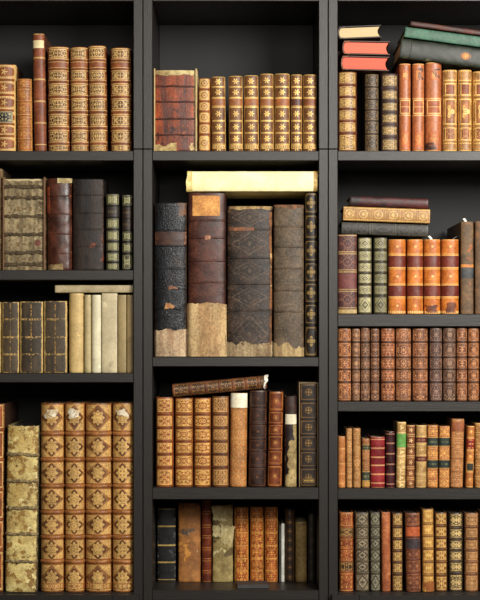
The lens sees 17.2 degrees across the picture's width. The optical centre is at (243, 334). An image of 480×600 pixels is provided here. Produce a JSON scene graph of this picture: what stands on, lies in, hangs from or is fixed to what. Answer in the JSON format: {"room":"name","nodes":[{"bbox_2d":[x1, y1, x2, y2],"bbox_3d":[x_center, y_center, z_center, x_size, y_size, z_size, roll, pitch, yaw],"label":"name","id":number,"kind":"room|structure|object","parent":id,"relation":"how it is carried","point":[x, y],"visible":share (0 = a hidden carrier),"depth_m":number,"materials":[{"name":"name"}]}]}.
{"room":"library","nodes":[
{"label":"library","id":0,"kind":"room"},
{"bbox_3d":[-0.009,1.636,1.350,5.200,0.050,4.900,0,0,0],"label":"floor","id":1,"kind":"structure","parent":0,"visible":0},
{"bbox_2d":[0,149,142,599],"bbox_3d":[-0.623,0.601,3.617,0.800,2.020,0.326,0,0,0],"label":"bookcase","id":2,"kind":"object","parent":1,"relation":"on","point":[122,171],"visible":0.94,"depth_m":3.50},
{"bbox_2d":[0,400,17,590],"bbox_3d":[-0.550,0.360,3.629,0.040,0.414,0.236,0,0,0],"label":"book","id":3,"kind":"object","parent":2,"relation":"on","point":[8,410],"visible":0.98,"depth_m":3.53,"materials":[{"name":"leather"}]},
{"bbox_2d":[2,302,19,372],"bbox_3d":[-0.516,0.005,3.567,0.037,0.156,0.109,0,0,0],"label":"book","id":4,"kind":"object","parent":2,"relation":"on","point":[10,311],"visible":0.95,"depth_m":3.51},
{"bbox_2d":[0,64,22,150],"bbox_3d":[-0.529,-0.502,3.579,0.050,0.192,0.136,0,0,0],"label":"book","id":5,"kind":"object","parent":2,"relation":"on","point":[9,73],"visible":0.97,"depth_m":3.51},
{"bbox_2d":[5,420,40,591],"bbox_3d":[-0.490,0.383,3.622,0.082,0.369,0.239,1,0,0],"label":"book","id":6,"kind":"object","parent":2,"relation":"on","point":[23,514],"visible":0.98,"depth_m":3.51,"materials":[{"name":"leather"}]},
{"bbox_2d":[2,177,47,269],"bbox_3d":[-0.486,-0.247,3.584,0.097,0.206,0.147,0,0,0],"label":"book","id":7,"kind":"object","parent":2,"relation":"on","point":[24,200],"visible":0.99,"depth_m":3.51,"materials":[{"name":"leather"}]},
{"bbox_2d":[17,79,34,150],"bbox_3d":[-0.485,-0.486,3.568,0.033,0.160,0.113,-1,0,0],"label":"book","id":8,"kind":"object","parent":2,"relation":"on","point":[25,87],"visible":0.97,"depth_m":3.51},
{"bbox_2d":[20,302,43,372],"bbox_3d":[-0.470,0.005,3.567,0.051,0.157,0.110,0,0,0],"label":"book","id":9,"kind":"object","parent":2,"relation":"on","point":[31,313],"visible":0.98,"depth_m":3.51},
{"bbox_2d":[33,34,51,150],"bbox_3d":[-0.453,-0.536,3.612,0.030,0.260,0.201,0,0,0],"label":"book","id":10,"kind":"object","parent":2,"relation":"on","point":[41,44],"visible":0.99,"depth_m":3.51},
{"bbox_2d":[44,301,68,372],"bbox_3d":[-0.417,0.004,3.567,0.051,0.158,0.111,0,0,0],"label":"book","id":11,"kind":"object","parent":2,"relation":"on","point":[56,313],"visible":0.98,"depth_m":3.51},
{"bbox_2d":[40,399,73,591],"bbox_3d":[-0.424,0.359,3.622,0.055,0.416,0.238,0,0,0],"label":"book","id":12,"kind":"object","parent":2,"relation":"on","point":[52,433],"visible":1,"depth_m":3.51,"materials":[{"name":"leather"}]},
{"bbox_2d":[48,46,70,150],"bbox_3d":[-0.411,-0.521,3.592,0.051,0.232,0.163,0,0,0],"label":"book","id":13,"kind":"object","parent":2,"relation":"on","point":[59,94],"visible":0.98,"depth_m":3.51,"materials":[{"name":"leather"}]},
{"bbox_2d":[47,178,72,269],"bbox_3d":[-0.409,-0.245,3.582,0.058,0.204,0.144,0,0,0],"label":"book","id":14,"kind":"object","parent":2,"relation":"on","point":[59,190],"visible":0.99,"depth_m":3.51,"materials":[{"name":"leather"}]},
{"bbox_2d":[0,0,142,149],"bbox_3d":[-0.623,-0.584,3.640,0.800,0.350,0.280,0,0,0],"label":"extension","id":15,"kind":"object","parent":2,"relation":"on","point":[110,24],"visible":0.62,"depth_m":3.72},
{"bbox_2d":[69,293,87,372],"bbox_3d":[-0.371,-0.004,3.573,0.033,0.175,0.123,0,0,0],"label":"book","id":16,"kind":"object","parent":2,"relation":"on","point":[76,300],"visible":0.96,"depth_m":3.51,"materials":[{"name":"leather"}]},
{"bbox_2d":[55,285,132,293],"bbox_3d":[-0.331,-0.102,3.572,0.172,0.017,0.120,0,0,0],"label":"book","id":17,"kind":"object","parent":16,"relation":"on","point":[62,289],"visible":0.99,"depth_m":3.51,"materials":[{"name":"paper"}]},
{"bbox_2d":[65,399,93,591],"bbox_3d":[-0.374,0.358,3.622,0.045,0.417,0.238,0,0,0],"label":"book","id":18,"kind":"object","parent":2,"relation":"on","point":[75,411],"visible":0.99,"depth_m":3.51,"materials":[{"name":"leather"}]},
{"bbox_2d":[70,47,89,150],"bbox_3d":[-0.365,-0.521,3.592,0.044,0.231,0.162,-1,0,0],"label":"book","id":19,"kind":"object","parent":2,"relation":"on","point":[79,72],"visible":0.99,"depth_m":3.51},
{"bbox_2d":[84,295,91,372],"bbox_3d":[-0.345,-0.003,3.572,0.015,0.172,0.120,0,0,0],"label":"book","id":20,"kind":"object","parent":2,"relation":"on","point":[87,298],"visible":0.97,"depth_m":3.51,"materials":[{"name":"paper"}]},
{"bbox_2d":[73,179,108,269],"bbox_3d":[-0.344,-0.244,3.582,0.069,0.201,0.142,0,0,0],"label":"book","id":21,"kind":"object","parent":2,"relation":"on","point":[89,195],"visible":0.99,"depth_m":3.51,"materials":[{"name":"leather"}]},
{"bbox_2d":[92,295,101,372],"bbox_3d":[-0.326,-0.003,3.572,0.022,0.172,0.120,0,0,0],"label":"book","id":22,"kind":"object","parent":2,"relation":"on","point":[96,299],"visible":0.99,"depth_m":3.51,"materials":[{"name":"paper"}]},
{"bbox_2d":[88,45,110,150],"bbox_3d":[-0.324,-0.523,3.593,0.043,0.234,0.164,0,0,0],"label":"book","id":23,"kind":"object","parent":2,"relation":"on","point":[99,59],"visible":0.99,"depth_m":3.52,"materials":[{"name":"leather"}]},
{"bbox_2d":[85,399,118,591],"bbox_3d":[-0.322,0.359,3.622,0.061,0.416,0.237,0,0,0],"label":"book","id":24,"kind":"object","parent":2,"relation":"on","point":[99,414],"visible":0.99,"depth_m":3.51,"materials":[{"name":"leather"}]},
{"bbox_2d":[102,293,119,372],"bbox_3d":[-0.297,-0.004,3.573,0.034,0.175,0.123,0,0,0],"label":"book","id":25,"kind":"object","parent":2,"relation":"on","point":[109,300],"visible":0.96,"depth_m":3.51,"materials":[{"name":"paper"}]},
{"bbox_2d":[106,194,121,269],"bbox_3d":[-0.290,-0.228,3.571,0.031,0.169,0.119,0,0,0],"label":"book","id":26,"kind":"object","parent":2,"relation":"on","point":[113,201],"visible":0.97,"depth_m":3.51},
{"bbox_2d":[112,399,132,591],"bbox_3d":[-0.268,0.358,3.622,0.048,0.417,0.237,0,0,0],"label":"book","id":27,"kind":"object","parent":2,"relation":"on","point":[122,433],"visible":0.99,"depth_m":3.51,"materials":[{"name":"leather"}]},
{"bbox_2d":[111,48,133,150],"bbox_3d":[-0.273,-0.520,3.592,0.048,0.229,0.161,0,0,0],"label":"book","id":28,"kind":"object","parent":2,"relation":"on","point":[121,58],"visible":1,"depth_m":3.51,"materials":[{"name":"leather"}]},
{"bbox_2d":[118,295,126,372],"bbox_3d":[-0.269,-0.003,3.572,0.019,0.172,0.120,0,0,0],"label":"book","id":29,"kind":"object","parent":2,"relation":"on","point":[122,299],"visible":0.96,"depth_m":3.51,"materials":[{"name":"paper"}]},
{"bbox_2d":[122,195,132,269],"bbox_3d":[-0.258,-0.227,3.570,0.024,0.167,0.117,0,0,0],"label":"book","id":30,"kind":"object","parent":2,"relation":"on","point":[127,200],"visible":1,"depth_m":3.51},
{"bbox_2d":[143,149,327,599],"bbox_3d":[-0.018,0.601,3.640,0.407,2.020,0.280,0,0,0],"label":"bookcase","id":31,"kind":"object","parent":1,"relation":"on","point":[164,172],"visible":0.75,"depth_m":3.50,"materials":[{"name":"wood"}]},
{"bbox_2d":[156,395,175,486],"bbox_3d":[-0.176,0.236,3.582,0.040,0.197,0.139,0,0,0],"label":"book","id":32,"kind":"object","parent":31,"relation":"on","point":[165,406],"visible":1,"depth_m":3.52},
{"bbox_2d":[157,502,177,581],"bbox_3d":[-0.176,0.478,3.685,0.041,0.167,0.135,0,0,0],"label":"book","id":33,"kind":"object","parent":31,"relation":"on","point":[167,533],"visible":1,"depth_m":3.62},
{"bbox_2d":[154,203,187,356],"bbox_3d":[-0.162,-0.122,3.629,0.072,0.340,0.237,0,0,0],"label":"book","id":34,"kind":"object","parent":31,"relation":"on","point":[171,219],"visible":1,"depth_m":3.51,"materials":[{"name":"leather"}]},
{"bbox_2d":[153,68,198,150],"bbox_3d":[-0.151,-0.497,3.577,0.098,0.183,0.130,0,0,0],"label":"book","id":35,"kind":"object","parent":31,"relation":"on","point":[176,92],"visible":0.99,"depth_m":3.51,"materials":[{"name":"leather"}]},
{"bbox_2d":[175,396,194,486],"bbox_3d":[-0.133,0.237,3.582,0.041,0.196,0.138,0,0,0],"label":"book","id":36,"kind":"object","parent":31,"relation":"on","point":[184,407],"visible":1,"depth_m":3.52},
{"bbox_2d":[172,375,267,396],"bbox_3d":[-0.052,0.112,3.569,0.213,0.050,0.122,0,0,0],"label":"book","id":37,"kind":"object","parent":36,"relation":"on","point":[257,381],"visible":1,"depth_m":3.51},
{"bbox_2d":[178,499,201,581],"bbox_3d":[-0.124,0.471,3.685,0.051,0.181,0.135,0,0,0],"label":"book","id":38,"kind":"object","parent":31,"relation":"on","point":[190,510],"visible":1,"depth_m":3.62,"materials":[{"name":"leather"}]},
{"bbox_2d":[194,396,211,486],"bbox_3d":[-0.092,0.237,3.582,0.039,0.196,0.138,0,0,0],"label":"book","id":39,"kind":"object","parent":31,"relation":"on","point":[202,407],"visible":1,"depth_m":3.52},
{"bbox_2d":[198,78,210,150],"bbox_3d":[-0.087,-0.486,3.568,0.027,0.162,0.114,0,0,0],"label":"book","id":40,"kind":"object","parent":31,"relation":"on","point":[204,102],"visible":0.96,"depth_m":3.51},
{"bbox_2d":[187,193,226,356],"bbox_3d":[-0.082,-0.133,3.626,0.087,0.362,0.237,0,0,0],"label":"book","id":41,"kind":"object","parent":31,"relation":"on","point":[207,212],"visible":1,"depth_m":3.51,"materials":[{"name":"leather"}]},
{"bbox_2d":[186,171,317,198],"bbox_3d":[0.018,-0.339,3.608,0.292,0.045,0.201,0,0,0],"label":"book","id":42,"kind":"object","parent":41,"relation":"on","point":[236,184],"visible":0.99,"depth_m":3.51,"materials":[{"name":"paper"}]},
{"bbox_2d":[202,499,211,581],"bbox_3d":[-0.085,0.469,3.685,0.023,0.185,0.136,0,0,0],"label":"book","id":43,"kind":"object","parent":31,"relation":"on","point":[206,503],"visible":1,"depth_m":3.62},
{"bbox_2d":[211,77,225,150],"bbox_3d":[-0.057,-0.488,3.569,0.032,0.164,0.116,-1,0,0],"label":"book","id":44,"kind":"object","parent":31,"relation":"on","point":[218,86],"visible":0.99,"depth_m":3.51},
{"bbox_2d":[212,394,228,486],"bbox_3d":[-0.052,0.235,3.583,0.039,0.200,0.141,0,0,0],"label":"book","id":45,"kind":"object","parent":31,"relation":"on","point":[220,404],"visible":1,"depth_m":3.52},
{"bbox_2d":[211,499,234,581],"bbox_3d":[-0.047,0.474,3.682,0.056,0.176,0.142,0,0,0],"label":"book","id":46,"kind":"object","parent":31,"relation":"on","point":[223,528],"visible":1,"depth_m":3.62,"materials":[{"name":"leather"}]},
{"bbox_2d":[143,0,327,150],"bbox_3d":[-0.018,-0.584,3.640,0.407,0.350,0.280,0,0,0],"label":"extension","id":47,"kind":"object","parent":31,"relation":"on","point":[215,38],"visible":0.66,"depth_m":3.77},
{"bbox_2d":[229,76,242,150],"bbox_3d":[-0.018,-0.489,3.570,0.031,0.166,0.117,-1,0,0],"label":"book","id":48,"kind":"object","parent":31,"relation":"on","point":[235,82],"visible":1,"depth_m":3.51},
{"bbox_2d":[230,391,246,486],"bbox_3d":[-0.012,0.232,3.586,0.037,0.207,0.145,1,0,0],"label":"book","id":49,"kind":"object","parent":31,"relation":"on","point":[238,422],"visible":1,"depth_m":3.52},
{"bbox_2d":[234,501,248,581],"bbox_3d":[-0.006,0.476,3.686,0.032,0.170,0.135,0,0,0],"label":"book","id":50,"kind":"object","parent":31,"relation":"on","point":[241,561],"visible":0.95,"depth_m":3.62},
{"bbox_2d":[227,206,271,356],"bbox_3d":[0.012,-0.118,3.628,0.101,0.333,0.234,0,0,0],"label":"book","id":51,"kind":"object","parent":31,"relation":"on","point":[249,228],"visible":1,"depth_m":3.51,"materials":[{"name":"leather"}]},
{"bbox_2d":[244,75,258,150],"bbox_3d":[0.016,-0.490,3.570,0.033,0.168,0.118,-1,0,0],"label":"book","id":52,"kind":"object","parent":31,"relation":"on","point":[251,103],"visible":0.98,"depth_m":3.51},
{"bbox_2d":[250,501,262,580],"bbox_3d":[0.029,0.476,3.685,0.030,0.170,0.135,0,0,0],"label":"book","id":53,"kind":"object","parent":31,"relation":"on","point":[256,509],"visible":0.98,"depth_m":3.62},
{"bbox_2d":[248,388,266,486],"bbox_3d":[0.030,0.229,3.588,0.044,0.214,0.150,1,0,0],"label":"book","id":54,"kind":"object","parent":31,"relation":"on","point":[257,398],"visible":1,"depth_m":3.52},
{"bbox_2d":[259,74,273,150],"bbox_3d":[0.050,-0.491,3.571,0.030,0.171,0.120,0,0,0],"label":"book","id":55,"kind":"object","parent":31,"relation":"on","point":[266,80],"visible":0.98,"depth_m":3.51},
{"bbox_2d":[264,501,277,581],"bbox_3d":[0.062,0.476,3.685,0.030,0.170,0.135,0,0,0],"label":"book","id":56,"kind":"object","parent":31,"relation":"on","point":[270,509],"visible":0.99,"depth_m":3.62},
{"bbox_2d":[267,389,282,486],"bbox_3d":[0.070,0.230,3.587,0.036,0.210,0.148,0,0,0],"label":"book","id":57,"kind":"object","parent":31,"relation":"on","point":[275,398],"visible":1,"depth_m":3.52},
{"bbox_2d":[274,74,289,150],"bbox_3d":[0.084,-0.491,3.572,0.034,0.172,0.121,0,0,0],"label":"book","id":58,"kind":"object","parent":31,"relation":"on","point":[281,81],"visible":0.99,"depth_m":3.51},
{"bbox_2d":[272,205,303,356],"bbox_3d":[0.099,-0.120,3.629,0.069,0.336,0.236,0,0,0],"label":"book","id":59,"kind":"object","parent":31,"relation":"on","point":[287,220],"visible":1,"depth_m":3.51,"materials":[{"name":"leather"}]},
{"bbox_2d":[284,503,293,581],"bbox_3d":[0.104,0.479,3.685,0.021,0.166,0.135,0,0,0],"label":"book","id":60,"kind":"object","parent":31,"relation":"on","point":[288,509],"visible":1,"depth_m":3.62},
{"bbox_2d":[284,394,296,486],"bbox_3d":[0.103,0.235,3.578,0.028,0.200,0.131,0,0,0],"label":"book","id":61,"kind":"object","parent":31,"relation":"on","point":[290,402],"visible":1,"depth_m":3.52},
{"bbox_2d":[290,75,301,150],"bbox_3d":[0.116,-0.490,3.571,0.025,0.170,0.119,0,0,0],"label":"book","id":62,"kind":"object","parent":31,"relation":"on","point":[295,80],"visible":1,"depth_m":3.51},
{"bbox_2d":[294,515,306,581],"bbox_3d":[0.130,0.494,3.685,0.026,0.136,0.135,0,0,0],"label":"book","id":63,"kind":"object","parent":31,"relation":"on","point":[300,524],"visible":1,"depth_m":3.62,"materials":[{"name":"leather"}]},
{"bbox_2d":[297,381,317,486],"bbox_3d":[0.143,0.220,3.595,0.042,0.230,0.165,0,0,0],"label":"book","id":64,"kind":"object","parent":31,"relation":"on","point":[307,391],"visible":1,"depth_m":3.52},
{"bbox_2d":[301,193,316,356],"bbox_3d":[0.149,-0.133,3.629,0.028,0.362,0.236,0,0,0],"label":"book","id":65,"kind":"object","parent":31,"relation":"on","point":[309,200],"visible":0.98,"depth_m":3.51,"materials":[{"name":"leather"}]},
{"bbox_2d":[302,75,316,150],"bbox_3d":[0.146,-0.490,3.571,0.030,0.170,0.119,0,0,0],"label":"book","id":66,"kind":"object","parent":31,"relation":"on","point":[309,139],"visible":0.99,"depth_m":3.51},
{"bbox_2d":[306,508,314,581],"bbox_3d":[0.154,0.484,3.685,0.018,0.154,0.135,0,0,0],"label":"book","id":67,"kind":"object","parent":31,"relation":"on","point":[310,514],"visible":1,"depth_m":3.62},
{"bbox_2d":[328,149,479,599],"bbox_3d":[0.586,0.601,3.617,0.800,2.020,0.326,0,0,0],"label":"bookcase","id":68,"kind":"object","parent":1,"relation":"on","point":[449,180],"visible":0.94,"depth_m":3.50,"materials":[{"name":"wood"}]},
{"bbox_2d":[338,328,350,400],"bbox_3d":[0.223,0.065,3.567,0.030,0.161,0.111,0,0,0],"label":"book","id":69,"kind":"object","parent":68,"relation":"on","point":[344,334],"visible":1,"depth_m":3.51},
{"bbox_2d":[338,505,352,590],"bbox_3d":[0.227,0.479,3.590,0.032,0.174,0.151,0,0,0],"label":"book","id":70,"kind":"object","parent":68,"relation":"on","point":[345,514],"visible":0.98,"depth_m":3.52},
{"bbox_2d":[337,72,356,150],"bbox_3d":[0.229,-0.494,3.573,0.043,0.176,0.124,0,0,0],"label":"book","id":71,"kind":"object","parent":68,"relation":"on","point":[347,81],"visible":0.94,"depth_m":3.51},
{"bbox_2d":[338,56,388,81],"bbox_3d":[0.267,-0.600,3.597,0.106,0.032,0.170,2,0,0],"label":"book","id":72,"kind":"object","parent":71,"relation":"on","point":[362,65],"visible":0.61,"depth_m":3.52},
{"bbox_2d":[338,41,389,64],"bbox_3d":[0.270,-0.634,3.597,0.105,0.030,0.170,1,0,0],"label":"book","id":73,"kind":"object","parent":72,"relation":"on","point":[349,48],"visible":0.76,"depth_m":3.52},
{"bbox_2d":[338,25,380,51],"bbox_3d":[0.255,-0.669,3.592,0.097,0.032,0.160,0,0,0],"label":"book","id":74,"kind":"object","parent":73,"relation":"on","point":[369,32],"visible":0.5,"depth_m":3.52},
{"bbox_2d":[338,234,356,313],"bbox_3d":[0.229,-0.134,3.573,0.042,0.176,0.124,0,0,0],"label":"book","id":75,"kind":"object","parent":68,"relation":"on","point":[347,243],"visible":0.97,"depth_m":3.51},
{"bbox_2d":[338,222,427,239],"bbox_3d":[0.312,-0.234,3.583,0.193,0.033,0.130,0,0,0],"label":"book","id":76,"kind":"object","parent":75,"relation":"on","point":[372,230],"visible":0.98,"depth_m":3.52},
{"bbox_2d":[339,206,429,224],"bbox_3d":[0.315,-0.265,3.580,0.192,0.038,0.140,0,0,0],"label":"book","id":77,"kind":"object","parent":76,"relation":"on","point":[348,214],"visible":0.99,"depth_m":3.51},
{"bbox_2d":[346,196,427,208],"bbox_3d":[0.321,-0.294,3.581,0.174,0.028,0.130,0,0,0],"label":"book","id":78,"kind":"object","parent":77,"relation":"on","point":[353,201],"visible":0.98,"depth_m":3.52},
{"bbox_2d":[351,328,359,400],"bbox_3d":[0.248,0.066,3.567,0.018,0.160,0.111,0,0,0],"label":"book","id":79,"kind":"object","parent":68,"relation":"on","point":[355,332],"visible":0.99,"depth_m":3.51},
{"bbox_2d":[350,425,360,487],"bbox_3d":[0.249,0.272,3.569,0.017,0.131,0.115,0,0,0],"label":"book","id":80,"kind":"object","parent":68,"relation":"on","point":[356,459],"visible":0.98,"depth_m":3.51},
{"bbox_2d":[351,505,368,590],"bbox_3d":[0.262,0.480,3.591,0.031,0.174,0.151,0,0,0],"label":"book","id":81,"kind":"object","parent":68,"relation":"on","point":[360,515],"visible":1,"depth_m":3.52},
{"bbox_2d":[358,327,369,400],"bbox_3d":[0.268,0.064,3.567,0.021,0.163,0.111,0,0,0],"label":"book","id":82,"kind":"object","parent":68,"relation":"on","point":[364,331],"visible":0.97,"depth_m":3.51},
{"bbox_2d":[357,237,371,313],"bbox_3d":[0.267,-0.131,3.571,0.031,0.169,0.119,0,0,0],"label":"book","id":83,"kind":"object","parent":68,"relation":"on","point":[364,272],"visible":0.98,"depth_m":3.51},
{"bbox_2d":[361,74,378,150],"bbox_3d":[0.282,-0.491,3.571,0.032,0.170,0.121,0,0,0],"label":"book","id":84,"kind":"object","parent":68,"relation":"on","point":[369,84],"visible":1,"depth_m":3.51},
{"bbox_2d":[365,505,379,590],"bbox_3d":[0.290,0.479,3.591,0.023,0.175,0.151,0,0,0],"label":"book","id":85,"kind":"object","parent":68,"relation":"on","point":[373,512],"visible":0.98,"depth_m":3.52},
{"bbox_2d":[370,328,378,400],"bbox_3d":[0.289,0.066,3.567,0.020,0.161,0.111,0,0,0],"label":"book","id":86,"kind":"object","parent":68,"relation":"on","point":[374,332],"visible":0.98,"depth_m":3.51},
{"bbox_2d":[367,434,384,487],"bbox_3d":[0.296,0.281,3.569,0.032,0.112,0.115,0,0,0],"label":"book","id":87,"kind":"object","parent":68,"relation":"on","point":[377,443],"visible":0.98,"depth_m":3.51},
{"bbox_2d":[371,237,386,313],"bbox_3d":[0.302,-0.131,3.571,0.031,0.169,0.119,0,0,0],"label":"book","id":88,"kind":"object","parent":68,"relation":"on","point":[378,244],"visible":0.98,"depth_m":3.51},
{"bbox_2d":[376,505,390,590],"bbox_3d":[0.314,0.479,3.591,0.020,0.175,0.150,-1,0,0],"label":"book","id":89,"kind":"object","parent":68,"relation":"on","point":[385,584],"visible":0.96,"depth_m":3.52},
{"bbox_2d":[379,328,394,400],"bbox_3d":[0.318,0.065,3.567,0.032,0.161,0.111,0,0,0],"label":"book","id":90,"kind":"object","parent":68,"relation":"on","point":[386,335],"visible":0.98,"depth_m":3.51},
{"bbox_2d":[378,74,397,150],"bbox_3d":[0.322,-0.491,3.571,0.039,0.171,0.121,0,0,0],"label":"book","id":91,"kind":"object","parent":68,"relation":"on","point":[387,83],"visible":0.99,"depth_m":3.51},
{"bbox_2d":[382,429,394,487],"bbox_3d":[0.323,0.275,3.570,0.020,0.124,0.115,0,0,0],"label":"book","id":92,"kind":"object","parent":68,"relation":"on","point":[389,435],"visible":0.94,"depth_m":3.51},
{"bbox_2d":[387,506,402,590],"bbox_3d":[0.340,0.480,3.590,0.024,0.173,0.151,0,0,0],"label":"book","id":93,"kind":"object","parent":68,"relation":"on","point":[396,536],"visible":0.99,"depth_m":3.52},
{"bbox_2d":[387,239,405,313],"bbox_3d":[0.339,-0.129,3.569,0.039,0.164,0.116,0,0,0],"label":"book","id":94,"kind":"object","parent":68,"relation":"on","point":[396,248],"visible":0.98,"depth_m":3.51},
{"bbox_2d":[392,419,405,487],"bbox_3d":[0.347,0.265,3.569,0.021,0.144,0.116,1,0,0],"label":"book","id":95,"kind":"object","parent":68,"relation":"on","point":[399,427],"visible":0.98,"depth_m":3.51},
{"bbox_2d":[394,64,410,150],"bbox_3d":[0.356,-0.502,3.579,0.026,0.194,0.136,0,0,0],"label":"book","id":96,"kind":"object","parent":68,"relation":"on","point":[403,71],"visible":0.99,"depth_m":3.51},
{"bbox_2d":[395,328,410,400],"bbox_3d":[0.352,0.065,3.567,0.035,0.161,0.111,0,0,0],"label":"book","id":97,"kind":"object","parent":68,"relation":"on","point":[402,335],"visible":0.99,"depth_m":3.51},
{"bbox_2d":[328,0,479,150],"bbox_3d":[0.586,-0.584,3.640,0.800,0.350,0.280,0,0,0],"label":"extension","id":98,"kind":"object","parent":68,"relation":"on","point":[393,16],"visible":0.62,"depth_m":3.60,"materials":[{"name":"wood"}]},
{"bbox_2d":[398,505,420,591],"bbox_3d":[0.373,0.479,3.585,0.036,0.175,0.161,0,0,0],"label":"book","id":99,"kind":"object","parent":68,"relation":"on","point":[411,576],"visible":0.98,"depth_m":3.51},
{"bbox_2d":[405,423,414,487],"bbox_3d":[0.368,0.268,3.569,0.019,0.138,0.116,1,0,0],"label":"book","id":100,"kind":"object","parent":68,"relation":"on","point":[410,428],"visible":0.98,"depth_m":3.51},
{"bbox_2d":[405,239,422,313],"bbox_3d":[0.379,-0.129,3.569,0.036,0.164,0.116,0,0,0],"label":"book","id":101,"kind":"object","parent":68,"relation":"on","point":[414,247],"visible":0.98,"depth_m":3.51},
{"bbox_2d":[411,64,423,150],"bbox_3d":[0.385,-0.502,3.579,0.027,0.194,0.136,0,0,0],"label":"book","id":102,"kind":"object","parent":68,"relation":"on","point":[417,70],"visible":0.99,"depth_m":3.51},
{"bbox_2d":[411,423,426,487],"bbox_3d":[0.392,0.268,3.569,0.024,0.138,0.116,0,0,0],"label":"book","id":103,"kind":"object","parent":68,"relation":"on","point":[420,429],"visible":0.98,"depth_m":3.51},
{"bbox_2d":[411,328,427,400],"bbox_3d":[0.390,0.066,3.567,0.035,0.161,0.111,0,0,0],"label":"book","id":104,"kind":"object","parent":68,"relation":"on","point":[419,336],"visible":0.98,"depth_m":3.51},
{"bbox_2d":[415,502,433,591],"bbox_3d":[0.407,0.475,3.584,0.029,0.183,0.151,0,0,0],"label":"book","id":105,"kind":"object","parent":68,"relation":"on","point":[425,510],"visible":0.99,"depth_m":3.51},
{"bbox_2d":[422,422,437,487],"bbox_3d":[0.417,0.268,3.569,0.024,0.138,0.116,0,0,0],"label":"book","id":106,"kind":"object","parent":68,"relation":"on","point":[432,429],"visible":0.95,"depth_m":3.51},
{"bbox_2d":[423,239,439,313],"bbox_3d":[0.416,-0.129,3.569,0.037,0.164,0.116,0,0,0],"label":"book","id":107,"kind":"object","parent":68,"relation":"on","point":[431,247],"visible":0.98,"depth_m":3.51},
{"bbox_2d":[424,62,441,150],"bbox_3d":[0.420,-0.504,3.580,0.038,0.196,0.139,0,0,0],"label":"book","id":108,"kind":"object","parent":68,"relation":"on","point":[432,70],"visible":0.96,"depth_m":3.51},
{"bbox_2d":[391,39,479,72],"bbox_3d":[0.450,-0.619,3.606,0.217,0.070,0.201,0,0,0],"label":"book","id":109,"kind":"object","parent":108,"relation":"on","point":[450,57],"visible":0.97,"depth_m":3.51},
{"bbox_2d":[397,27,479,48],"bbox_3d":[0.457,-0.656,3.607,0.206,0.049,0.190,0,0,0],"label":"book","id":110,"kind":"object","parent":109,"relation":"on","point":[410,33],"visible":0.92,"depth_m":3.51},
{"bbox_2d":[427,328,441,400],"bbox_3d":[0.424,0.065,3.567,0.029,0.162,0.111,0,0,0],"label":"book","id":111,"kind":"object","parent":68,"relation":"on","point":[434,334],"visible":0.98,"depth_m":3.51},
{"bbox_2d":[433,505,446,590],"bbox_3d":[0.436,0.480,3.590,0.028,0.174,0.151,0,0,0],"label":"book","id":112,"kind":"object","parent":68,"relation":"on","point":[439,515],"visible":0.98,"depth_m":3.52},
{"bbox_2d":[438,423,449,487],"bbox_3d":[0.443,0.269,3.569,0.023,0.136,0.116,0,0,0],"label":"book","id":113,"kind":"object","parent":68,"relation":"on","point":[443,430],"visible":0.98,"depth_m":3.51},
{"bbox_2d":[441,70,456,150],"bbox_3d":[0.456,-0.496,3.575,0.033,0.180,0.127,0,0,0],"label":"book","id":114,"kind":"object","parent":68,"relation":"on","point":[448,77],"visible":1,"depth_m":3.51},
{"bbox_2d":[442,328,455,400],"bbox_3d":[0.454,0.065,3.567,0.029,0.162,0.111,0,0,0],"label":"book","id":115,"kind":"object","parent":68,"relation":"on","point":[448,334],"visible":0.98,"depth_m":3.51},
{"bbox_2d":[440,239,458,313],"bbox_3d":[0.456,-0.129,3.569,0.039,0.164,0.116,0,0,0],"label":"book","id":116,"kind":"object","parent":68,"relation":"on","point":[449,248],"visible":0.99,"depth_m":3.51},
{"bbox_2d":[441,506,462,590],"bbox_3d":[0.469,0.480,3.591,0.031,0.173,0.151,0,0,0],"label":"book","id":117,"kind":"object","parent":68,"relation":"on","point":[454,516],"visible":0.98,"depth_m":3.52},
{"bbox_2d":[445,416,463,486],"bbox_3d":[0.472,0.261,3.569,0.029,0.151,0.116,1,0,0],"label":"book","id":118,"kind":"object","parent":68,"relation":"on","point":[456,424],"visible":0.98,"depth_m":3.51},
{"bbox_2d":[447,222,472,313],"bbox_3d":[0.493,-0.148,3.634,0.028,0.204,0.246,0,0,0],"label":"book","id":119,"kind":"object","parent":68,"relation":"on","point":[463,231],"visible":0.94,"depth_m":3.51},
{"bbox_2d":[455,328,466,400],"bbox_3d":[0.482,0.065,3.567,0.024,0.162,0.111,0,0,0],"label":"book","id":120,"kind":"object","parent":68,"relation":"on","point":[461,333],"visible":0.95,"depth_m":3.51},
{"bbox_2d":[457,70,471,150],"bbox_3d":[0.489,-0.496,3.575,0.030,0.180,0.127,0,0,0],"label":"book","id":121,"kind":"object","parent":68,"relation":"on","point":[464,77],"visible":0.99,"depth_m":3.51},
{"bbox_2d":[456,506,477,590],"bbox_3d":[0.504,0.480,3.590,0.032,0.173,0.151,0,0,0],"label":"book","id":122,"kind":"object","parent":68,"relation":"on","point":[469,515],"visible":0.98,"depth_m":3.52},
{"bbox_2d":[463,423,474,486],"bbox_3d":[0.500,0.269,3.569,0.017,0.136,0.116,2,0,0],"label":"book","id":123,"kind":"object","parent":68,"relation":"on","point":[468,451],"visible":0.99,"depth_m":3.51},
{"bbox_2d":[467,328,478,400],"bbox_3d":[0.507,0.065,3.567,0.025,0.161,0.111,0,0,0],"label":"book","id":124,"kind":"object","parent":68,"relation":"on","point":[472,333],"visible":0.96,"depth_m":3.51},
{"bbox_2d":[471,71,479,150],"bbox_3d":[0.523,-0.494,3.574,0.035,0.177,0.125,0,0,0],"label":"book","id":125,"kind":"object","parent":68,"relation":"on","point":[475,88],"visible":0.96,"depth_m":3.52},
{"bbox_2d":[473,221,479,313],"bbox_3d":[0.529,-0.149,3.629,0.037,0.205,0.235,0,0,0],"label":"book","id":126,"kind":"object","parent":68,"relation":"on","point":[476,225],"visible":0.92,"depth_m":3.51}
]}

